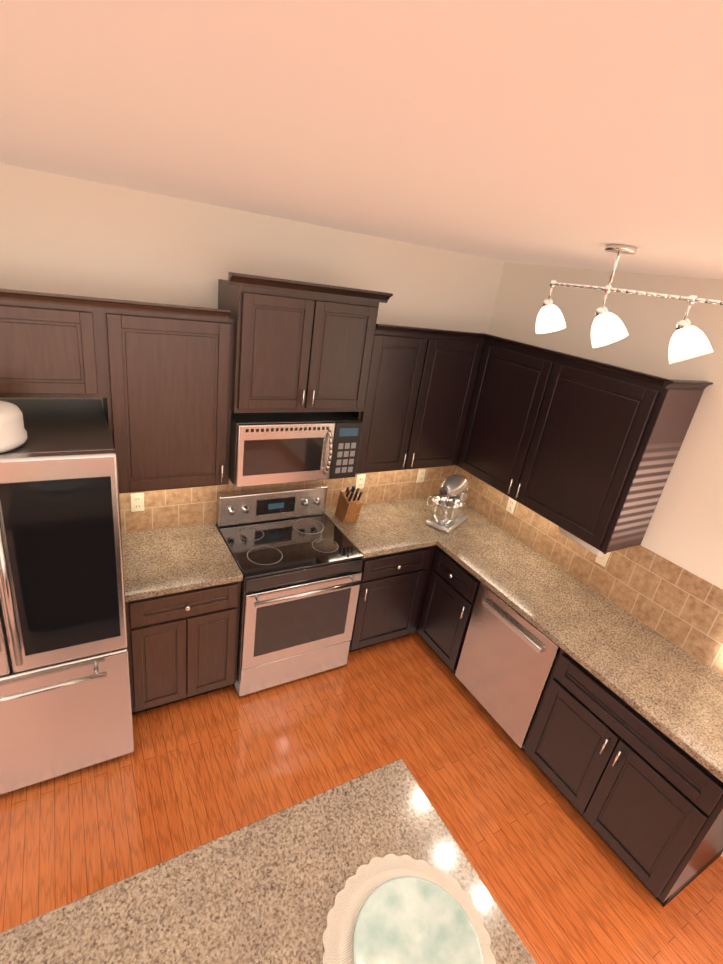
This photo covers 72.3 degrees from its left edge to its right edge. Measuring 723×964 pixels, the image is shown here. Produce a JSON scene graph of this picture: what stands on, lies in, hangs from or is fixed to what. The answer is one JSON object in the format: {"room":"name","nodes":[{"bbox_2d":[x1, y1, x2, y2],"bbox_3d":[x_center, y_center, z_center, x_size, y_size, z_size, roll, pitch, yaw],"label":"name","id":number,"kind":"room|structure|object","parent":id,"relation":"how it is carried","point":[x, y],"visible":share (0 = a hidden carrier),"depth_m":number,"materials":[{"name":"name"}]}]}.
{"room":"kitchen","nodes":[
{"label":"kitchen","id":0,"kind":"room"},
{"bbox_2d":[0,164,503,524],"bbox_3d":[-1.334,-0.143,2.874,4.946,2.740,0.120,-5,26,-30],"label":"wall","id":1,"kind":"structure","parent":0,"point":[60,234],"depth_m":2.54,"materials":[{"name":"beige paint"}]},
{"bbox_2d":[0,289,111,403],"bbox_3d":[-1.487,-0.636,2.217,0.574,0.445,0.348,-5,26,-30],"label":"upper cabinet","id":2,"kind":"object","parent":1,"relation":"attached to","point":[52,345],"depth_m":2.13,"materials":[{"name":"brown wood"}]},
{"bbox_2d":[103,298,235,493],"bbox_3d":[-1.019,-0.455,2.603,0.590,0.945,0.348,-5,26,-30],"label":"upper cabinet","id":3,"kind":"object","parent":1,"relation":"attached to","point":[168,417],"depth_m":2.45,"materials":[{"name":"brown wood"}]},
{"bbox_2d":[119,465,456,532],"bbox_3d":[-0.774,0.057,3.242,3.621,0.413,0.007,-5,26,-30],"label":"backsplash","id":4,"kind":"structure","parent":1,"relation":"attached to","point":[177,507],"depth_m":3.18,"materials":[{"name":"tile"}]},
{"bbox_2d":[130,493,143,511],"bbox_3d":[-1.322,0.122,2.922,0.072,0.116,0.009,-5,26,-30],"label":"electrical outlet plate","id":5,"kind":"object","parent":4,"relation":"attached to","point":[137,501],"depth_m":2.92,"materials":[{"name":"beige plastic"}]},
{"bbox_2d":[356,474,365,488],"bbox_3d":[-0.006,-0.002,3.681,0.072,0.116,0.009,-5,26,-30],"label":"electrical outlet plate","id":6,"kind":"object","parent":4,"relation":"attached to","point":[360,481],"depth_m":3.68,"materials":[{"name":"beige plastic"}]},
{"bbox_2d":[416,469,425,482],"bbox_3d":[0.477,-0.047,3.960,0.072,0.116,0.009,-5,26,-30],"label":"electrical outlet plate","id":7,"kind":"object","parent":4,"relation":"attached to","point":[421,473],"depth_m":3.96,"materials":[{"name":"beige plastic"}]},
{"bbox_2d":[218,272,387,415],"bbox_3d":[-0.368,-0.779,2.810,0.792,0.685,0.399,-5,26,-30],"label":"upper cabinet","id":8,"kind":"object","parent":1,"relation":"attached to","point":[298,346],"depth_m":2.63,"materials":[{"name":"brown wood"}]},
{"bbox_2d":[229,410,362,486],"bbox_3d":[-0.433,-0.240,2.980,0.757,0.360,0.505,-5,26,-30],"label":"microwave","id":9,"kind":"object","parent":8,"relation":"attached to","point":[277,448],"visible":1,"depth_m":2.80,"materials":[{"name":"silver metal"}]},
{"bbox_2d":[355,324,419,473],"bbox_3d":[0.124,-0.562,3.264,0.476,0.945,0.348,-5,26,-30],"label":"upper cabinet","id":10,"kind":"object","parent":1,"relation":"attached to","point":[383,427],"depth_m":3.10,"materials":[{"name":"brown wood"}]},
{"bbox_2d":[396,328,487,470],"bbox_3d":[0.470,-0.580,3.430,0.543,0.945,0.412,-5,26,-30],"label":"upper cabinet","id":11,"kind":"object","parent":1,"relation":"attached to","point":[447,361],"depth_m":3.30,"materials":[{"name":"brown wood"}]},
{"bbox_2d":[0,631,722,963],"bbox_3d":[-0.003,2.396,0.981,5.746,0.060,6.954,-5,26,-30],"label":"floor","id":12,"kind":"structure","parent":0,"point":[561,881],"depth_m":2.55,"materials":[{"name":"brown wood"}]},
{"bbox_2d":[0,399,133,794],"bbox_3d":[-1.659,0.571,2.360,0.908,1.745,0.877,-5,26,-30],"label":"fridge","id":13,"kind":"object","parent":12,"relation":"on","point":[65,699],"visible":1,"depth_m":2.12,"materials":[{"name":"silver metal"}]},
{"bbox_2d":[0,401,27,452],"bbox_3d":[-1.442,-0.216,1.849,0.312,0.142,0.312,-5,26,-30],"label":"container","id":14,"kind":"object","parent":13,"relation":"on","point":[13,433],"visible":1,"depth_m":1.84,"materials":[{"name":"white plastic"}]},
{"bbox_2d":[125,577,242,714],"bbox_3d":[-1.134,0.846,3.025,0.598,0.876,0.629,-5,26,-30],"label":"base cabinet","id":15,"kind":"object","parent":12,"relation":"on","point":[182,591],"depth_m":2.75,"materials":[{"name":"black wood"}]},
{"bbox_2d":[122,522,242,600],"bbox_3d":[-1.069,0.429,2.845,0.598,0.038,0.637,-5,26,-30],"label":"countertop","id":16,"kind":"structure","parent":15,"relation":"on","point":[171,559],"depth_m":2.78,"materials":[{"name":"beige stone"}]},
{"bbox_2d":[0,759,536,963],"bbox_3d":[-0.314,1.636,1.401,1.333,0.915,0.720,-5,26,-30],"label":"kitchen island","id":17,"kind":"object","parent":12,"relation":"on","point":[266,890],"visible":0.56,"depth_m":1.38,"materials":[{"name":"grey stone"}]},
{"bbox_2d":[322,854,495,963],"bbox_3d":[0.130,1.236,1.313,0.462,0.003,0.463,-5,26,-30],"label":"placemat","id":18,"kind":"object","parent":17,"relation":"on","point":[364,882],"visible":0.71,"depth_m":1.41,"materials":[{"name":"white fabric"}]},
{"bbox_2d":[353,876,483,963],"bbox_3d":[0.145,1.229,1.291,0.344,0.030,0.344,-5,26,-30],"label":"plate","id":19,"kind":"object","parent":18,"relation":"on","point":[408,920],"visible":1,"depth_m":1.34,"materials":[{"name":"ceramic"}]},
{"bbox_2d":[216,483,363,696],"bbox_3d":[-0.497,0.696,3.270,0.758,1.135,0.722,-5,26,-30],"label":"range","id":20,"kind":"object","parent":12,"relation":"on","point":[297,555],"visible":1,"depth_m":3.10,"materials":[{"name":"silver metal"}]},
{"bbox_2d":[349,503,435,651],"bbox_3d":[0.057,0.734,3.713,0.622,0.876,0.629,-5,26,-30],"label":"base cabinet","id":21,"kind":"object","parent":12,"relation":"on","point":[393,586],"depth_m":3.44,"materials":[{"name":"black wood"}]},
{"bbox_2d":[324,501,436,556],"bbox_3d":[0.109,0.318,3.525,0.592,0.038,0.637,-5,26,-30],"label":"countertop","id":22,"kind":"structure","parent":21,"relation":"on","point":[380,527],"depth_m":3.44,"materials":[{"name":"beige stone"}]},
{"bbox_2d":[335,485,362,522],"bbox_3d":[-0.082,0.141,3.465,0.110,0.276,0.179,-5,26,-30],"label":"knife block","id":23,"kind":"object","parent":22,"relation":"on","point":[349,505],"visible":1,"depth_m":3.43,"materials":[{"name":"brown wood"}]},
{"bbox_2d":[417,544,528,673],"bbox_3d":[0.845,0.903,3.595,0.629,0.876,0.439,-5,26,-30],"label":"base cabinet","id":24,"kind":"object","parent":12,"relation":"on","point":[451,590],"depth_m":3.41,"materials":[{"name":"black wood"}]},
{"bbox_2d":[455,582,560,754],"bbox_3d":[1.075,1.122,3.165,0.622,0.872,0.618,-5,26,-30],"label":"dishwasher","id":25,"kind":"object","parent":12,"relation":"on","point":[509,655],"visible":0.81,"depth_m":2.96,"materials":[{"name":"silver metal"}]},
{"bbox_2d":[524,644,722,906],"bbox_3d":[1.464,1.416,2.606,0.629,0.876,0.857,-5,26,-30],"label":"base cabinet","id":26,"kind":"object","parent":12,"relation":"on","point":[623,747],"depth_m":2.35,"materials":[{"name":"black wood"}]},
{"bbox_2d":[389,496,722,779],"bbox_3d":[1.122,0.665,3.068,0.637,0.038,2.610,-5,26,-30],"label":"countertop","id":27,"kind":"structure","parent":26,"relation":"on","point":[681,695],"depth_m":2.70,"materials":[{"name":"beige stone"}]},
{"bbox_2d":[425,474,468,532],"bbox_3d":[0.659,0.128,3.628,0.382,0.379,0.314,-5,26,-30],"label":"stand mixer","id":28,"kind":"object","parent":27,"relation":"on","point":[447,504],"visible":1,"depth_m":3.55,"materials":[{"name":"grey metal"}]},
{"bbox_2d":[0,0,722,279],"bbox_3d":[0.383,-0.158,-0.101,5.746,0.060,6.954,-5,26,-30],"label":"ceiling","id":29,"kind":"structure","parent":0,"point":[573,133],"depth_m":0.71,"materials":[{"name":"beige paint"}]},
{"bbox_2d":[535,244,722,363],"bbox_3d":[1.084,-0.518,1.523,0.203,0.342,1.385,-5,26,-30],"label":"track light","id":30,"kind":"object","parent":29,"relation":"attached to","point":[688,340],"visible":1,"depth_m":1.72,"materials":[{"name":"silver metal"}]},
{"bbox_2d":[456,262,722,856],"bbox_3d":[2.425,0.954,1.625,0.120,2.740,6.594,-5,26,-30],"label":"wall","id":31,"kind":"structure","parent":0,"point":[684,530],"depth_m":2.67,"materials":[{"name":"beige paint"}]},
{"bbox_2d":[456,334,563,503],"bbox_3d":[1.034,-0.429,3.274,0.407,0.945,0.666,-5,26,-30],"label":"upper cabinet","id":32,"kind":"object","parent":31,"relation":"attached to","point":[516,381],"depth_m":3.16,"materials":[{"name":"brown wood"}]},
{"bbox_2d":[456,466,722,675],"bbox_3d":[1.413,0.423,3.157,0.007,0.413,2.542,-5,26,-30],"label":"backsplash","id":33,"kind":"structure","parent":31,"relation":"attached to","point":[678,606],"depth_m":2.85,"materials":[{"name":"tile"}]},
{"bbox_2d":[506,497,516,513],"bbox_3d":[1.100,0.172,3.641,0.009,0.116,0.072,-5,26,-30],"label":"electrical outlet plate","id":34,"kind":"object","parent":33,"relation":"attached to","point":[511,504],"depth_m":3.64,"materials":[{"name":"beige plastic"}]},
{"bbox_2d":[595,552,610,566],"bbox_3d":[1.477,0.456,3.032,0.012,0.116,0.072,-5,26,-30],"label":"electrical outlet plate","id":35,"kind":"object","parent":33,"relation":"attached to","point":[602,560],"depth_m":3.03,"materials":[{"name":"beige plastic"}]},
{"bbox_2d":[522,353,711,552],"bbox_3d":[1.336,-0.203,2.847,0.349,0.945,0.727,-5,26,-30],"label":"upper cabinet","id":36,"kind":"object","parent":31,"relation":"attached to","point":[585,450],"depth_m":2.64,"materials":[{"name":"brown wood"}]},
{"bbox_2d":[560,528,606,556],"bbox_3d":[1.329,0.333,2.960,0.092,0.104,0.312,-5,26,-30],"label":"under-cabinet light","id":37,"kind":"object","parent":36,"relation":"attached to","point":[585,545],"visible":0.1,"depth_m":2.92,"materials":[{"name":"white plastic"}]}
]}

